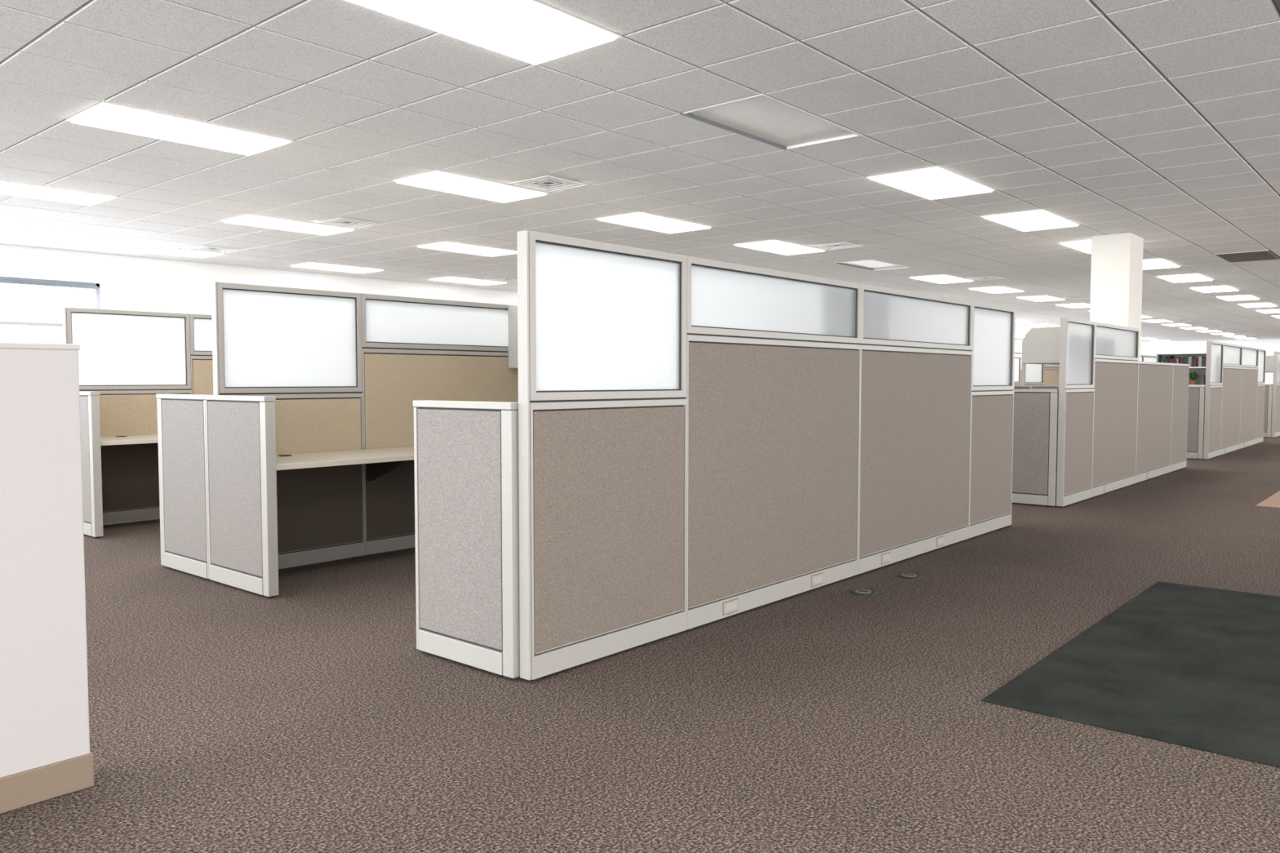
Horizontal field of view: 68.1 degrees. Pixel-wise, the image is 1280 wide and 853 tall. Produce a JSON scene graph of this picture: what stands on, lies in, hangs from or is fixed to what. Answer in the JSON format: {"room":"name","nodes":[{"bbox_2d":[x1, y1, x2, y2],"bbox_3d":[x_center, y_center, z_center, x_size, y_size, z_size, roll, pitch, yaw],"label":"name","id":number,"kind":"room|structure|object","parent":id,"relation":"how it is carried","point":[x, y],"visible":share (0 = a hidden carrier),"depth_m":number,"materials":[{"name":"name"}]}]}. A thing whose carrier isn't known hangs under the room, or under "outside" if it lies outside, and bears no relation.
{"room":"open-plan office","nodes":[
{"label":"open-plan office","id":0,"kind":"room"},
{"bbox_2d":[0,230,8,234],"bbox_3d":[-7.642,-2.157,10.267,0.606,0.027,1.216,2,4,41],"label":"ceiling light","id":1,"kind":"object","parent":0,"point":[2,232],"depth_m":10.51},
{"bbox_2d":[0,342,93,813],"bbox_3d":[-2.978,0.485,1.290,0.136,1.303,4.023,2,4,41],"label":"wall","id":2,"kind":"structure","parent":0,"point":[46,754],"depth_m":2.68,"materials":[{"name":"paint"}]},
{"bbox_2d":[0,244,1022,352],"bbox_3d":[2.773,-1.461,23.983,0.200,2.950,52.000,2,4,41],"label":"wall","id":3,"kind":"structure","parent":0,"point":[130,283],"depth_m":13.08,"materials":[{"name":"paint"}]},
{"bbox_2d":[0,276,100,326],"bbox_3d":[-8.868,-0.981,10.420,0.150,1.590,5.480,2,4,41],"label":"window","id":4,"kind":"structure","parent":3,"relation":"in","point":[14,281],"depth_m":11.98,"materials":[{"name":"white metal"}]},
{"bbox_2d":[0,0,1279,342],"bbox_3d":[10.230,-2.593,17.483,19.500,0.146,52.000,2,4,41],"label":"ceiling","id":5,"kind":"structure","parent":0,"point":[1157,122],"depth_m":6.39,"materials":[{"name":"tile"}]},
{"bbox_2d":[0,180,118,205],"bbox_3d":[-5.333,-2.059,8.277,0.606,0.027,1.216,2,4,41],"label":"ceiling light","id":6,"kind":"object","parent":5,"relation":"in","point":[6,188],"depth_m":8.35,"materials":[{"name":"white plastic"}]},
{"bbox_2d":[106,242,225,257],"bbox_3d":[-6.047,-2.248,12.112,0.606,0.027,1.216,2,4,41],"label":"ceiling light","id":7,"kind":"object","parent":5,"relation":"in","point":[124,246],"depth_m":12.03,"materials":[{"name":"white plastic"}]},
{"bbox_2d":[66,99,293,155],"bbox_3d":[-3.024,-1.961,6.286,0.606,0.027,1.216,2,4,41],"label":"ceiling light","id":8,"kind":"object","parent":5,"relation":"in","point":[103,114],"depth_m":6.19,"materials":[{"name":"white plastic"}]},
{"bbox_2d":[179,243,244,253],"bbox_3d":[-5.386,-2.242,11.944,0.610,0.024,0.610,2,4,41],"label":"ceiling vent","id":9,"kind":"object","parent":5,"relation":"in","point":[202,247],"visible":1,"depth_m":11.91,"materials":[{"name":"white metal"}]},
{"bbox_2d":[220,213,355,235],"bbox_3d":[-3.739,-2.150,10.121,0.606,0.027,1.216,2,4,41],"label":"ceiling light","id":10,"kind":"object","parent":5,"relation":"in","point":[249,220],"depth_m":10.01,"materials":[{"name":"white plastic"}]},
{"bbox_2d":[288,262,385,273],"bbox_3d":[-4.453,-2.340,13.957,0.606,0.027,1.216,2,4,41],"label":"ceiling light","id":11,"kind":"object","parent":5,"relation":"in","point":[315,265],"depth_m":13.89,"materials":[{"name":"white plastic"}]},
{"bbox_2d":[306,214,386,228],"bbox_3d":[-3.078,-2.144,9.954,0.610,0.024,0.610,2,4,41],"label":"ceiling vent","id":12,"kind":"object","parent":5,"relation":"in","point":[335,220],"visible":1,"depth_m":9.93,"materials":[{"name":"white metal"}]},
{"bbox_2d":[415,240,517,256],"bbox_3d":[-2.144,-2.241,11.966,0.606,0.027,1.216,2,4,41],"label":"ceiling light","id":13,"kind":"object","parent":5,"relation":"in","point":[446,246],"depth_m":11.89,"materials":[{"name":"white plastic"}]},
{"bbox_2d":[428,275,506,285],"bbox_3d":[-2.859,-2.431,15.802,0.606,0.027,1.216,2,4,41],"label":"ceiling light","id":14,"kind":"object","parent":5,"relation":"in","point":[451,279],"depth_m":15.73,"materials":[{"name":"white plastic"}]},
{"bbox_2d":[392,169,549,202],"bbox_3d":[-1.430,-2.052,8.131,0.606,0.027,1.216,2,4,41],"label":"ceiling light","id":15,"kind":"object","parent":5,"relation":"in","point":[437,180],"depth_m":8.03,"materials":[{"name":"white plastic"}]},
{"bbox_2d":[345,0,621,65],"bbox_3d":[-0.715,-1.862,4.296,0.606,0.027,1.216,2,4,41],"label":"ceiling light","id":16,"kind":"object","parent":5,"relation":"in","point":[534,32],"depth_m":4.37,"materials":[{"name":"white plastic"}]},
{"bbox_2d":[484,276,517,282],"bbox_3d":[-2.198,-2.425,15.634,0.610,0.024,0.610,2,4,41],"label":"ceiling vent","id":17,"kind":"object","parent":5,"relation":"in","point":[505,279],"visible":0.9,"depth_m":15.57,"materials":[{"name":"white metal"}]},
{"bbox_2d":[498,171,598,192],"bbox_3d":[-0.769,-2.045,7.963,0.610,0.024,0.610,2,4,41],"label":"ceiling vent","id":18,"kind":"object","parent":5,"relation":"in","point":[549,182],"visible":1,"depth_m":7.92,"materials":[{"name":"white metal"}]},
{"bbox_2d":[595,211,712,233],"bbox_3d":[0.165,-2.143,9.976,0.606,0.027,1.216,2,4,41],"label":"ceiling light","id":19,"kind":"object","parent":5,"relation":"in","point":[640,220],"depth_m":9.89,"materials":[{"name":"white plastic"}]},
{"bbox_2d":[680,93,862,150],"bbox_3d":[0.879,-1.981,6.139,0.610,0.059,1.220,2,4,41],"label":"ceiling light","id":20,"kind":"object","parent":5,"relation":"in","point":[763,117],"depth_m":6.12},
{"bbox_2d":[733,239,826,255],"bbox_3d":[1.759,-2.234,11.821,0.606,0.027,1.216,2,4,41],"label":"ceiling light","id":21,"kind":"object","parent":5,"relation":"in","point":[774,246],"depth_m":11.74,"materials":[{"name":"white plastic"}]},
{"bbox_2d":[805,240,870,249],"bbox_3d":[2.420,-2.228,11.653,0.610,0.024,0.610,2,4,41],"label":"ceiling vent","id":22,"kind":"object","parent":5,"relation":"in","point":[838,244],"visible":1,"depth_m":11.61,"materials":[{"name":"white metal"}]},
{"bbox_2d":[832,258,911,271],"bbox_3d":[3.353,-2.353,13.664,0.610,0.059,1.220,2,4,41],"label":"ceiling light","id":23,"kind":"object","parent":5,"relation":"in","point":[869,264],"depth_m":13.74,"materials":[{"name":"white plastic"}]},
{"bbox_2d":[866,164,995,199],"bbox_3d":[2.473,-2.044,7.985,0.606,0.027,1.216,2,4,41],"label":"ceiling light","id":24,"kind":"object","parent":5,"relation":"in","point":[936,182],"depth_m":7.88,"materials":[{"name":"white plastic"}]},
{"bbox_2d":[908,274,974,284],"bbox_3d":[4.948,-2.416,15.510,0.606,0.027,1.216,2,4,41],"label":"ceiling light","id":25,"kind":"object","parent":5,"relation":"in","point":[941,278],"depth_m":15.38,"materials":[{"name":"white plastic"}]},
{"bbox_2d":[964,274,1008,280],"bbox_3d":[5.609,-2.410,15.343,0.610,0.024,0.610,2,4,41],"label":"ceiling vent","id":26,"kind":"object","parent":5,"relation":"in","point":[988,277],"visible":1,"depth_m":15.30,"materials":[{"name":"white metal"}]},
{"bbox_2d":[968,285,1025,293],"bbox_3d":[6.542,-2.508,17.355,0.606,0.027,1.216,2,4,41],"label":"ceiling light","id":27,"kind":"object","parent":5,"relation":"in","point":[1001,289],"depth_m":17.30,"materials":[{"name":"white plastic"}]},
{"bbox_2d":[1015,320,1033,323],"bbox_3d":[10.610,-2.971,26.725,0.606,0.027,1.216,2,4,41],"label":"ceiling light","id":28,"kind":"object","parent":5,"relation":"in","point":[1016,321],"depth_m":26.69,"materials":[{"name":"white plastic"}]},
{"bbox_2d":[980,208,1080,231],"bbox_3d":[4.068,-2.136,9.830,0.606,0.027,1.216,2,4,41],"label":"ceiling light","id":29,"kind":"object","parent":5,"relation":"in","point":[1040,219],"depth_m":9.75,"materials":[{"name":"white plastic"}]},
{"bbox_2d":[1016,295,1066,301],"bbox_3d":[8.136,-2.599,19.200,0.606,0.027,1.216,2,4,41],"label":"ceiling light","id":30,"kind":"object","parent":5,"relation":"in","point":[1037,298],"depth_m":19.04,"materials":[{"name":"white plastic"}]},
{"bbox_2d":[1026,323,1060,326],"bbox_3d":[12.205,-3.062,28.570,0.606,0.027,1.216,2,4,41],"label":"ceiling light","id":31,"kind":"object","parent":5,"relation":"in","point":[1037,325],"depth_m":28.46,"materials":[{"name":"white plastic"}]},
{"bbox_2d":[1056,302,1089,308],"bbox_3d":[9.731,-2.690,21.045,0.606,0.027,1.216,2,4,41],"label":"ceiling light","id":32,"kind":"object","parent":5,"relation":"in","point":[1079,304],"depth_m":20.93,"materials":[{"name":"white plastic"}]},
{"bbox_2d":[1058,295,1090,299],"bbox_3d":[8.797,-2.593,19.032,0.610,0.024,0.610,2,4,41],"label":"ceiling vent","id":33,"kind":"object","parent":5,"relation":"in","point":[1083,296],"visible":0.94,"depth_m":19.01,"materials":[{"name":"white metal"}]},
{"bbox_2d":[1057,239,1091,253],"bbox_3d":[5.662,-2.227,11.675,0.606,0.027,1.216,2,4,41],"label":"ceiling light","id":34,"kind":"object","parent":5,"relation":"in","point":[1085,246],"depth_m":11.53,"materials":[{"name":"white plastic"}]},
{"bbox_2d":[1141,314,1153,318],"bbox_3d":[12.919,-2.872,24.734,0.606,0.027,1.216,2,4,41],"label":"ceiling light","id":35,"kind":"object","parent":5,"relation":"in","point":[1142,316],"depth_m":24.75,"materials":[{"name":"white plastic"}]},
{"bbox_2d":[1141,309,1155,311],"bbox_3d":[11.986,-2.775,22.722,0.610,0.024,0.610,2,4,41],"label":"ceiling vent","id":36,"kind":"object","parent":5,"relation":"in","point":[1144,310],"visible":0.46,"depth_m":22.71,"materials":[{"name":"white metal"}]},
{"bbox_2d":[1141,319,1173,322],"bbox_3d":[14.514,-2.964,26.579,0.606,0.027,1.216,2,4,41],"label":"ceiling light","id":37,"kind":"object","parent":5,"relation":"in","point":[1158,320],"depth_m":26.48,"materials":[{"name":"white plastic"}]},
{"bbox_2d":[1148,339,1170,341],"bbox_3d":[21.771,-3.609,39.639,0.606,0.027,1.216,2,4,41],"label":"ceiling light","id":38,"kind":"object","parent":5,"relation":"in","point":[1148,340],"depth_m":39.37,"materials":[{"name":"white plastic"}]},
{"bbox_2d":[1142,257,1181,270],"bbox_3d":[7.256,-2.318,13.520,0.606,0.027,1.216,2,4,41],"label":"ceiling light","id":39,"kind":"object","parent":5,"relation":"in","point":[1158,263],"depth_m":13.40,"materials":[{"name":"white plastic"}]},
{"bbox_2d":[1161,323,1192,326],"bbox_3d":[16.108,-3.055,28.424,0.606,0.027,1.216,2,4,41],"label":"ceiling light","id":40,"kind":"object","parent":5,"relation":"in","point":[1175,324],"depth_m":28.32,"materials":[{"name":"white plastic"}]},
{"bbox_2d":[1169,319,1197,321],"bbox_3d":[15.175,-2.957,26.412,0.610,0.024,0.610,2,4,41],"label":"ceiling vent","id":41,"kind":"object","parent":5,"relation":"in","point":[1192,319],"visible":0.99,"depth_m":26.46,"materials":[{"name":"white metal"}]},
{"bbox_2d":[1155,272,1213,282],"bbox_3d":[8.851,-2.409,15.365,0.606,0.027,1.216,2,4,41],"label":"ceiling light","id":42,"kind":"object","parent":5,"relation":"in","point":[1198,277],"depth_m":15.22,"materials":[{"name":"white plastic"}]},
{"bbox_2d":[1178,326,1208,329],"bbox_3d":[17.702,-3.146,30.269,0.606,0.027,1.216,2,4,41],"label":"ceiling light","id":43,"kind":"object","parent":5,"relation":"in","point":[1200,327],"depth_m":30.28,"materials":[{"name":"white plastic"}]},
{"bbox_2d":[1195,329,1222,332],"bbox_3d":[19.297,-3.237,32.114,0.606,0.027,1.216,2,4,41],"label":"ceiling light","id":44,"kind":"object","parent":5,"relation":"in","point":[1209,331],"depth_m":31.81,"materials":[{"name":"white plastic"}]},
{"bbox_2d":[1188,284,1239,293],"bbox_3d":[10.445,-2.500,17.209,0.606,0.027,1.216,2,4,41],"label":"ceiling light","id":45,"kind":"object","parent":5,"relation":"in","point":[1227,287],"depth_m":17.15,"materials":[{"name":"white plastic"}]},
{"bbox_2d":[1205,327,1226,328],"bbox_3d":[18.363,-3.140,30.101,0.610,0.024,0.610,2,4,41],"label":"ceiling vent","id":46,"kind":"object","parent":5,"relation":"in","point":[1206,327],"visible":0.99,"depth_m":30.05,"materials":[{"name":"white metal"}]},
{"bbox_2d":[1209,333,1234,334],"bbox_3d":[20.891,-3.328,33.958,0.606,0.027,1.216,2,4,41],"label":"ceiling light","id":47,"kind":"object","parent":5,"relation":"in","point":[1210,333],"depth_m":33.75,"materials":[{"name":"white plastic"}]},
{"bbox_2d":[1222,335,1245,337],"bbox_3d":[22.485,-3.420,35.803,0.606,0.027,1.216,2,4,41],"label":"ceiling light","id":48,"kind":"object","parent":5,"relation":"in","point":[1223,335],"depth_m":35.62,"materials":[{"name":"white plastic"}]},
{"bbox_2d":[1215,294,1261,301],"bbox_3d":[12.039,-2.592,19.054,0.606,0.027,1.216,2,4,41],"label":"ceiling light","id":49,"kind":"object","parent":5,"relation":"in","point":[1243,297],"depth_m":18.85,"materials":[{"name":"white plastic"}]},
{"bbox_2d":[1235,337,1257,339],"bbox_3d":[24.080,-3.511,37.648,0.606,0.027,1.216,2,4,41],"label":"ceiling light","id":50,"kind":"object","parent":5,"relation":"in","point":[1247,337],"depth_m":37.45,"materials":[{"name":"white plastic"}]},
{"bbox_2d":[1213,248,1279,262],"bbox_3d":[8.180,-2.284,12.723,0.610,0.018,1.220,2,4,41],"label":"ceiling vent","id":51,"kind":"object","parent":5,"relation":"in","point":[1267,255],"visible":1,"depth_m":12.69,"materials":[{"name":"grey metal"}]},
{"bbox_2d":[1236,302,1278,307],"bbox_3d":[13.634,-2.683,20.899,0.606,0.027,1.216,2,4,41],"label":"ceiling light","id":52,"kind":"object","parent":5,"relation":"in","point":[1252,304],"depth_m":20.70,"materials":[{"name":"white plastic"}]},
{"bbox_2d":[1255,309,1279,313],"bbox_3d":[15.228,-2.774,22.744,0.606,0.027,1.216,2,4,41],"label":"ceiling light","id":53,"kind":"object","parent":5,"relation":"in","point":[1264,311],"depth_m":22.68,"materials":[{"name":"white plastic"}]},
{"bbox_2d":[1270,315,1279,318],"bbox_3d":[16.823,-2.865,24.589,0.606,0.027,1.216,2,4,41],"label":"ceiling light","id":54,"kind":"object","parent":5,"relation":"in","point":[1275,316],"depth_m":24.43,"materials":[{"name":"white plastic"}]},
{"bbox_2d":[1274,0,1279,12],"bbox_3d":[3.188,-1.883,4.149,0.610,0.059,1.220,2,4,41],"label":"ceiling light","id":55,"kind":"object","parent":5,"relation":"in","point":[1277,2],"depth_m":4.15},
{"bbox_2d":[0,421,1279,852],"bbox_3d":[10.230,0.380,17.631,19.500,0.100,52.000,2,4,41],"label":"floor","id":56,"kind":"structure","parent":0,"point":[309,717],"depth_m":3.28,"materials":[{"name":"carpet"}]},
{"bbox_2d":[79,391,103,537],"bbox_3d":[-4.357,0.282,7.364,0.709,1.110,0.068,2,4,41],"label":"end panel","id":57,"kind":"object","parent":56,"relation":"on","point":[90,417],"visible":0.54,"depth_m":7.15,"materials":[{"name":"white metal"}]},
{"bbox_2d":[62,307,213,524],"bbox_3d":[-2.907,-0.161,9.568,0.066,1.776,5.194,2,4,41],"label":"wall","id":58,"kind":"structure","parent":56,"relation":"on","point":[129,357],"depth_m":7.97,"materials":[{"name":"beige fabric"}]},
{"bbox_2d":[100,434,158,445],"bbox_3d":[-2.637,0.110,9.348,0.646,0.217,5.191,2,4,41],"label":"desk","id":59,"kind":"object","parent":58,"relation":"attached to","point":[135,439],"visible":0.2,"depth_m":7.42,"materials":[{"name":"laminate"}]},
{"bbox_2d":[155,393,208,579],"bbox_3d":[-2.800,0.357,5.850,0.669,1.110,0.068,2,4,41],"label":"end panel","id":60,"kind":"object","parent":56,"relation":"on","point":[181,418],"visible":0.78,"depth_m":5.81,"materials":[{"name":"grey fabric"}]},
{"bbox_2d":[204,395,279,597],"bbox_3d":[-2.277,0.379,5.399,0.709,1.110,0.068,2,4,41],"label":"end panel","id":61,"kind":"object","parent":56,"relation":"on","point":[241,430],"visible":1,"depth_m":5.32,"materials":[{"name":"grey fabric"}]},
{"bbox_2d":[210,281,518,568],"bbox_3d":[-0.827,-0.064,7.604,0.066,1.776,5.194,2,4,41],"label":"wall","id":62,"kind":"structure","parent":56,"relation":"on","point":[344,371],"depth_m":6.29,"materials":[{"name":"beige fabric"}]},
{"bbox_2d":[275,446,413,480],"bbox_3d":[-0.557,0.207,7.383,0.646,0.217,5.191,2,4,41],"label":"desk","id":63,"kind":"object","parent":62,"relation":"attached to","point":[379,461],"visible":0.33,"depth_m":5.82,"materials":[{"name":"laminate"}]},
{"bbox_2d":[507,306,518,368],"bbox_3d":[-0.297,-0.714,7.847,0.374,0.479,1.770,2,4,41],"label":"bin","id":64,"kind":"object","parent":62,"relation":"attached to","point":[512,310],"visible":0.17,"depth_m":7.26,"materials":[{"name":"paint"}]},
{"bbox_2d":[413,400,519,678],"bbox_3d":[-0.726,0.450,3.963,0.638,1.110,0.068,2,4,41],"label":"end panel","id":65,"kind":"object","parent":56,"relation":"on","point":[466,452],"depth_m":3.91,"materials":[{"name":"grey fabric"}]},
{"bbox_2d":[517,230,1015,680],"bbox_3d":[1.288,0.029,5.726,0.072,1.775,5.333,2,4,41],"label":"cubicle partition","id":66,"kind":"object","parent":56,"relation":"on","point":[701,441],"visible":1,"depth_m":4.68,"materials":[{"name":"beige fabric"}]},
{"bbox_2d":[849,589,876,595],"bbox_3d":[1.257,0.932,5.335,0.150,0.012,0.150,2,4,41],"label":"floor outlet cover","id":67,"kind":"object","parent":56,"relation":"on","point":[855,592],"visible":1,"depth_m":5.31,"materials":[{"name":"silver metal"}]},
{"bbox_2d":[896,573,921,578],"bbox_3d":[1.643,0.910,5.781,0.150,0.012,0.150,2,4,41],"label":"floor outlet cover","id":68,"kind":"object","parent":56,"relation":"on","point":[904,575],"visible":1,"depth_m":5.75,"materials":[{"name":"silver metal"}]},
{"bbox_2d":[1013,356,1022,383],"bbox_3d":[10.684,-0.938,25.295,0.066,1.776,5.194,2,4,41],"label":"cubicle partition","id":69,"kind":"structure","parent":56,"relation":"on","point":[1017,359],"depth_m":23.97,"materials":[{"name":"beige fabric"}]},
{"bbox_2d":[1013,385,1031,389],"bbox_3d":[5.638,-0.074,14.556,0.709,1.110,0.068,2,4,41],"label":"end panel","id":70,"kind":"object","parent":56,"relation":"on","point":[1015,387],"visible":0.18,"depth_m":14.35,"materials":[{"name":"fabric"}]},
{"bbox_2d":[1012,389,1058,506],"bbox_3d":[3.674,0.196,9.095,0.634,1.110,0.068,2,4,41],"label":"end panel","id":71,"kind":"object","parent":56,"relation":"on","point":[1035,424],"depth_m":8.99,"materials":[{"name":"grey fabric"}]},
{"bbox_2d":[1021,363,1059,385],"bbox_3d":[8.191,-0.579,18.037,0.066,1.776,5.194,2,4,41],"label":"cubicle partition","id":72,"kind":"structure","parent":56,"relation":"on","point":[1031,374],"depth_m":16.68,"materials":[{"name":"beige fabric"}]},
{"bbox_2d":[1031,385,1058,389],"bbox_3d":[6.740,-0.137,15.832,0.709,1.110,0.068,2,4,41],"label":"end panel","id":73,"kind":"object","parent":56,"relation":"on","point":[1033,387],"visible":0.07,"depth_m":15.77,"materials":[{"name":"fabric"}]},
{"bbox_2d":[1056,317,1189,506],"bbox_3d":[5.679,-0.224,10.853,0.072,1.775,5.333,2,4,41],"label":"cubicle partition","id":74,"kind":"object","parent":56,"relation":"on","point":[1122,420],"visible":1,"depth_m":10.06,"materials":[{"name":"beige fabric"}]},
{"bbox_2d":[1021,327,1060,364],"bbox_3d":[4.367,-0.806,9.670,0.404,0.344,1.550,2,4,41],"label":"bin","id":75,"kind":"object","parent":74,"relation":"attached to","point":[1039,345],"visible":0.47,"depth_m":9.09,"materials":[{"name":"paint"}]},
{"bbox_2d":[982,581,1279,767],"bbox_3d":[2.897,1.003,3.954,1.910,0.006,2.750,2,4,41],"label":"entrance mat","id":76,"kind":"object","parent":56,"relation":"on","point":[1190,666],"visible":1,"depth_m":3.82,"materials":[{"name":"carpet"}]},
{"bbox_2d":[1140,355,1156,362],"bbox_3d":[12.764,-0.841,23.330,0.066,1.776,5.194,2,4,41],"label":"wall","id":77,"kind":"structure","parent":56,"relation":"on","point":[1143,357],"depth_m":22.44,"materials":[{"name":"beige fabric"}]},
{"bbox_2d":[1155,352,1206,386],"bbox_3d":[8.637,-0.351,15.003,0.790,1.620,0.300,2,4,41],"label":"bookcase","id":78,"kind":"object","parent":56,"relation":"on","point":[1197,361],"visible":0.25,"depth_m":14.95,"materials":[{"name":"paint"}]},
{"bbox_2d":[1188,371,1199,384],"bbox_3d":[8.676,-0.759,14.872,0.256,0.207,0.143,2,4,41],"label":"potted plant","id":79,"kind":"object","parent":78,"relation":"in","point":[1193,375],"visible":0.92,"depth_m":14.84,"materials":[{"name":"green plant"}]},
{"bbox_2d":[1186,385,1204,459],"bbox_3d":[8.209,-0.066,14.395,0.634,1.110,0.068,2,4,41],"label":"end panel","id":80,"kind":"object","parent":56,"relation":"on","point":[1196,405],"depth_m":14.23,"materials":[{"name":"grey fabric"}]},
{"bbox_2d":[1203,341,1266,459],"bbox_3d":[10.213,-0.486,16.154,0.072,1.775,5.333,2,4,41],"label":"cubicle partition","id":81,"kind":"object","parent":56,"relation":"on","point":[1235,386],"visible":1,"depth_m":15.61,"materials":[{"name":"beige fabric"}]},
{"bbox_2d":[1255,490,1279,507],"bbox_3d":[7.324,0.738,9.314,1.820,0.006,2.400,2,4,41],"label":"floor mat","id":82,"kind":"object","parent":56,"relation":"on","point":[1273,501],"visible":1,"depth_m":9.22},
{"bbox_2d":[1263,383,1272,437],"bbox_3d":[12.792,-0.330,19.745,0.634,1.110,0.068,2,4,41],"label":"end panel","id":83,"kind":"object","parent":56,"relation":"on","point":[1268,388],"depth_m":19.56,"materials":[{"name":"beige fabric"}]},
{"bbox_2d":[1271,351,1279,437],"bbox_3d":[14.797,-0.750,21.503,0.072,1.775,5.333,2,4,41],"label":"cubicle partition","id":84,"kind":"object","parent":56,"relation":"on","point":[1275,424],"visible":1,"depth_m":19.54,"materials":[{"name":"beige fabric"}]},
{"bbox_2d":[1265,355,1273,373],"bbox_3d":[13.486,-1.333,20.320,0.404,0.344,1.550,2,4,41],"label":"bin","id":85,"kind":"object","parent":84,"relation":"attached to","point":[1269,359],"visible":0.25,"depth_m":19.66,"materials":[{"name":"paint"}]},
{"bbox_2d":[1089,232,1143,361],"bbox_3d":[5.543,-0.773,11.056,0.426,2.852,0.596,2,4,41],"label":"structural column","id":86,"kind":"structure","parent":0,"point":[1117,260],"depth_m":10.80,"materials":[{"name":"paint"}]},
{"bbox_2d":[1140,338,1279,397],"bbox_3d":[27.284,-2.119,37.289,19.500,2.950,0.200,2,4,41],"label":"wall","id":87,"kind":"structure","parent":0,"point":[1271,345],"depth_m":40.20,"materials":[{"name":"paint"}]}
]}

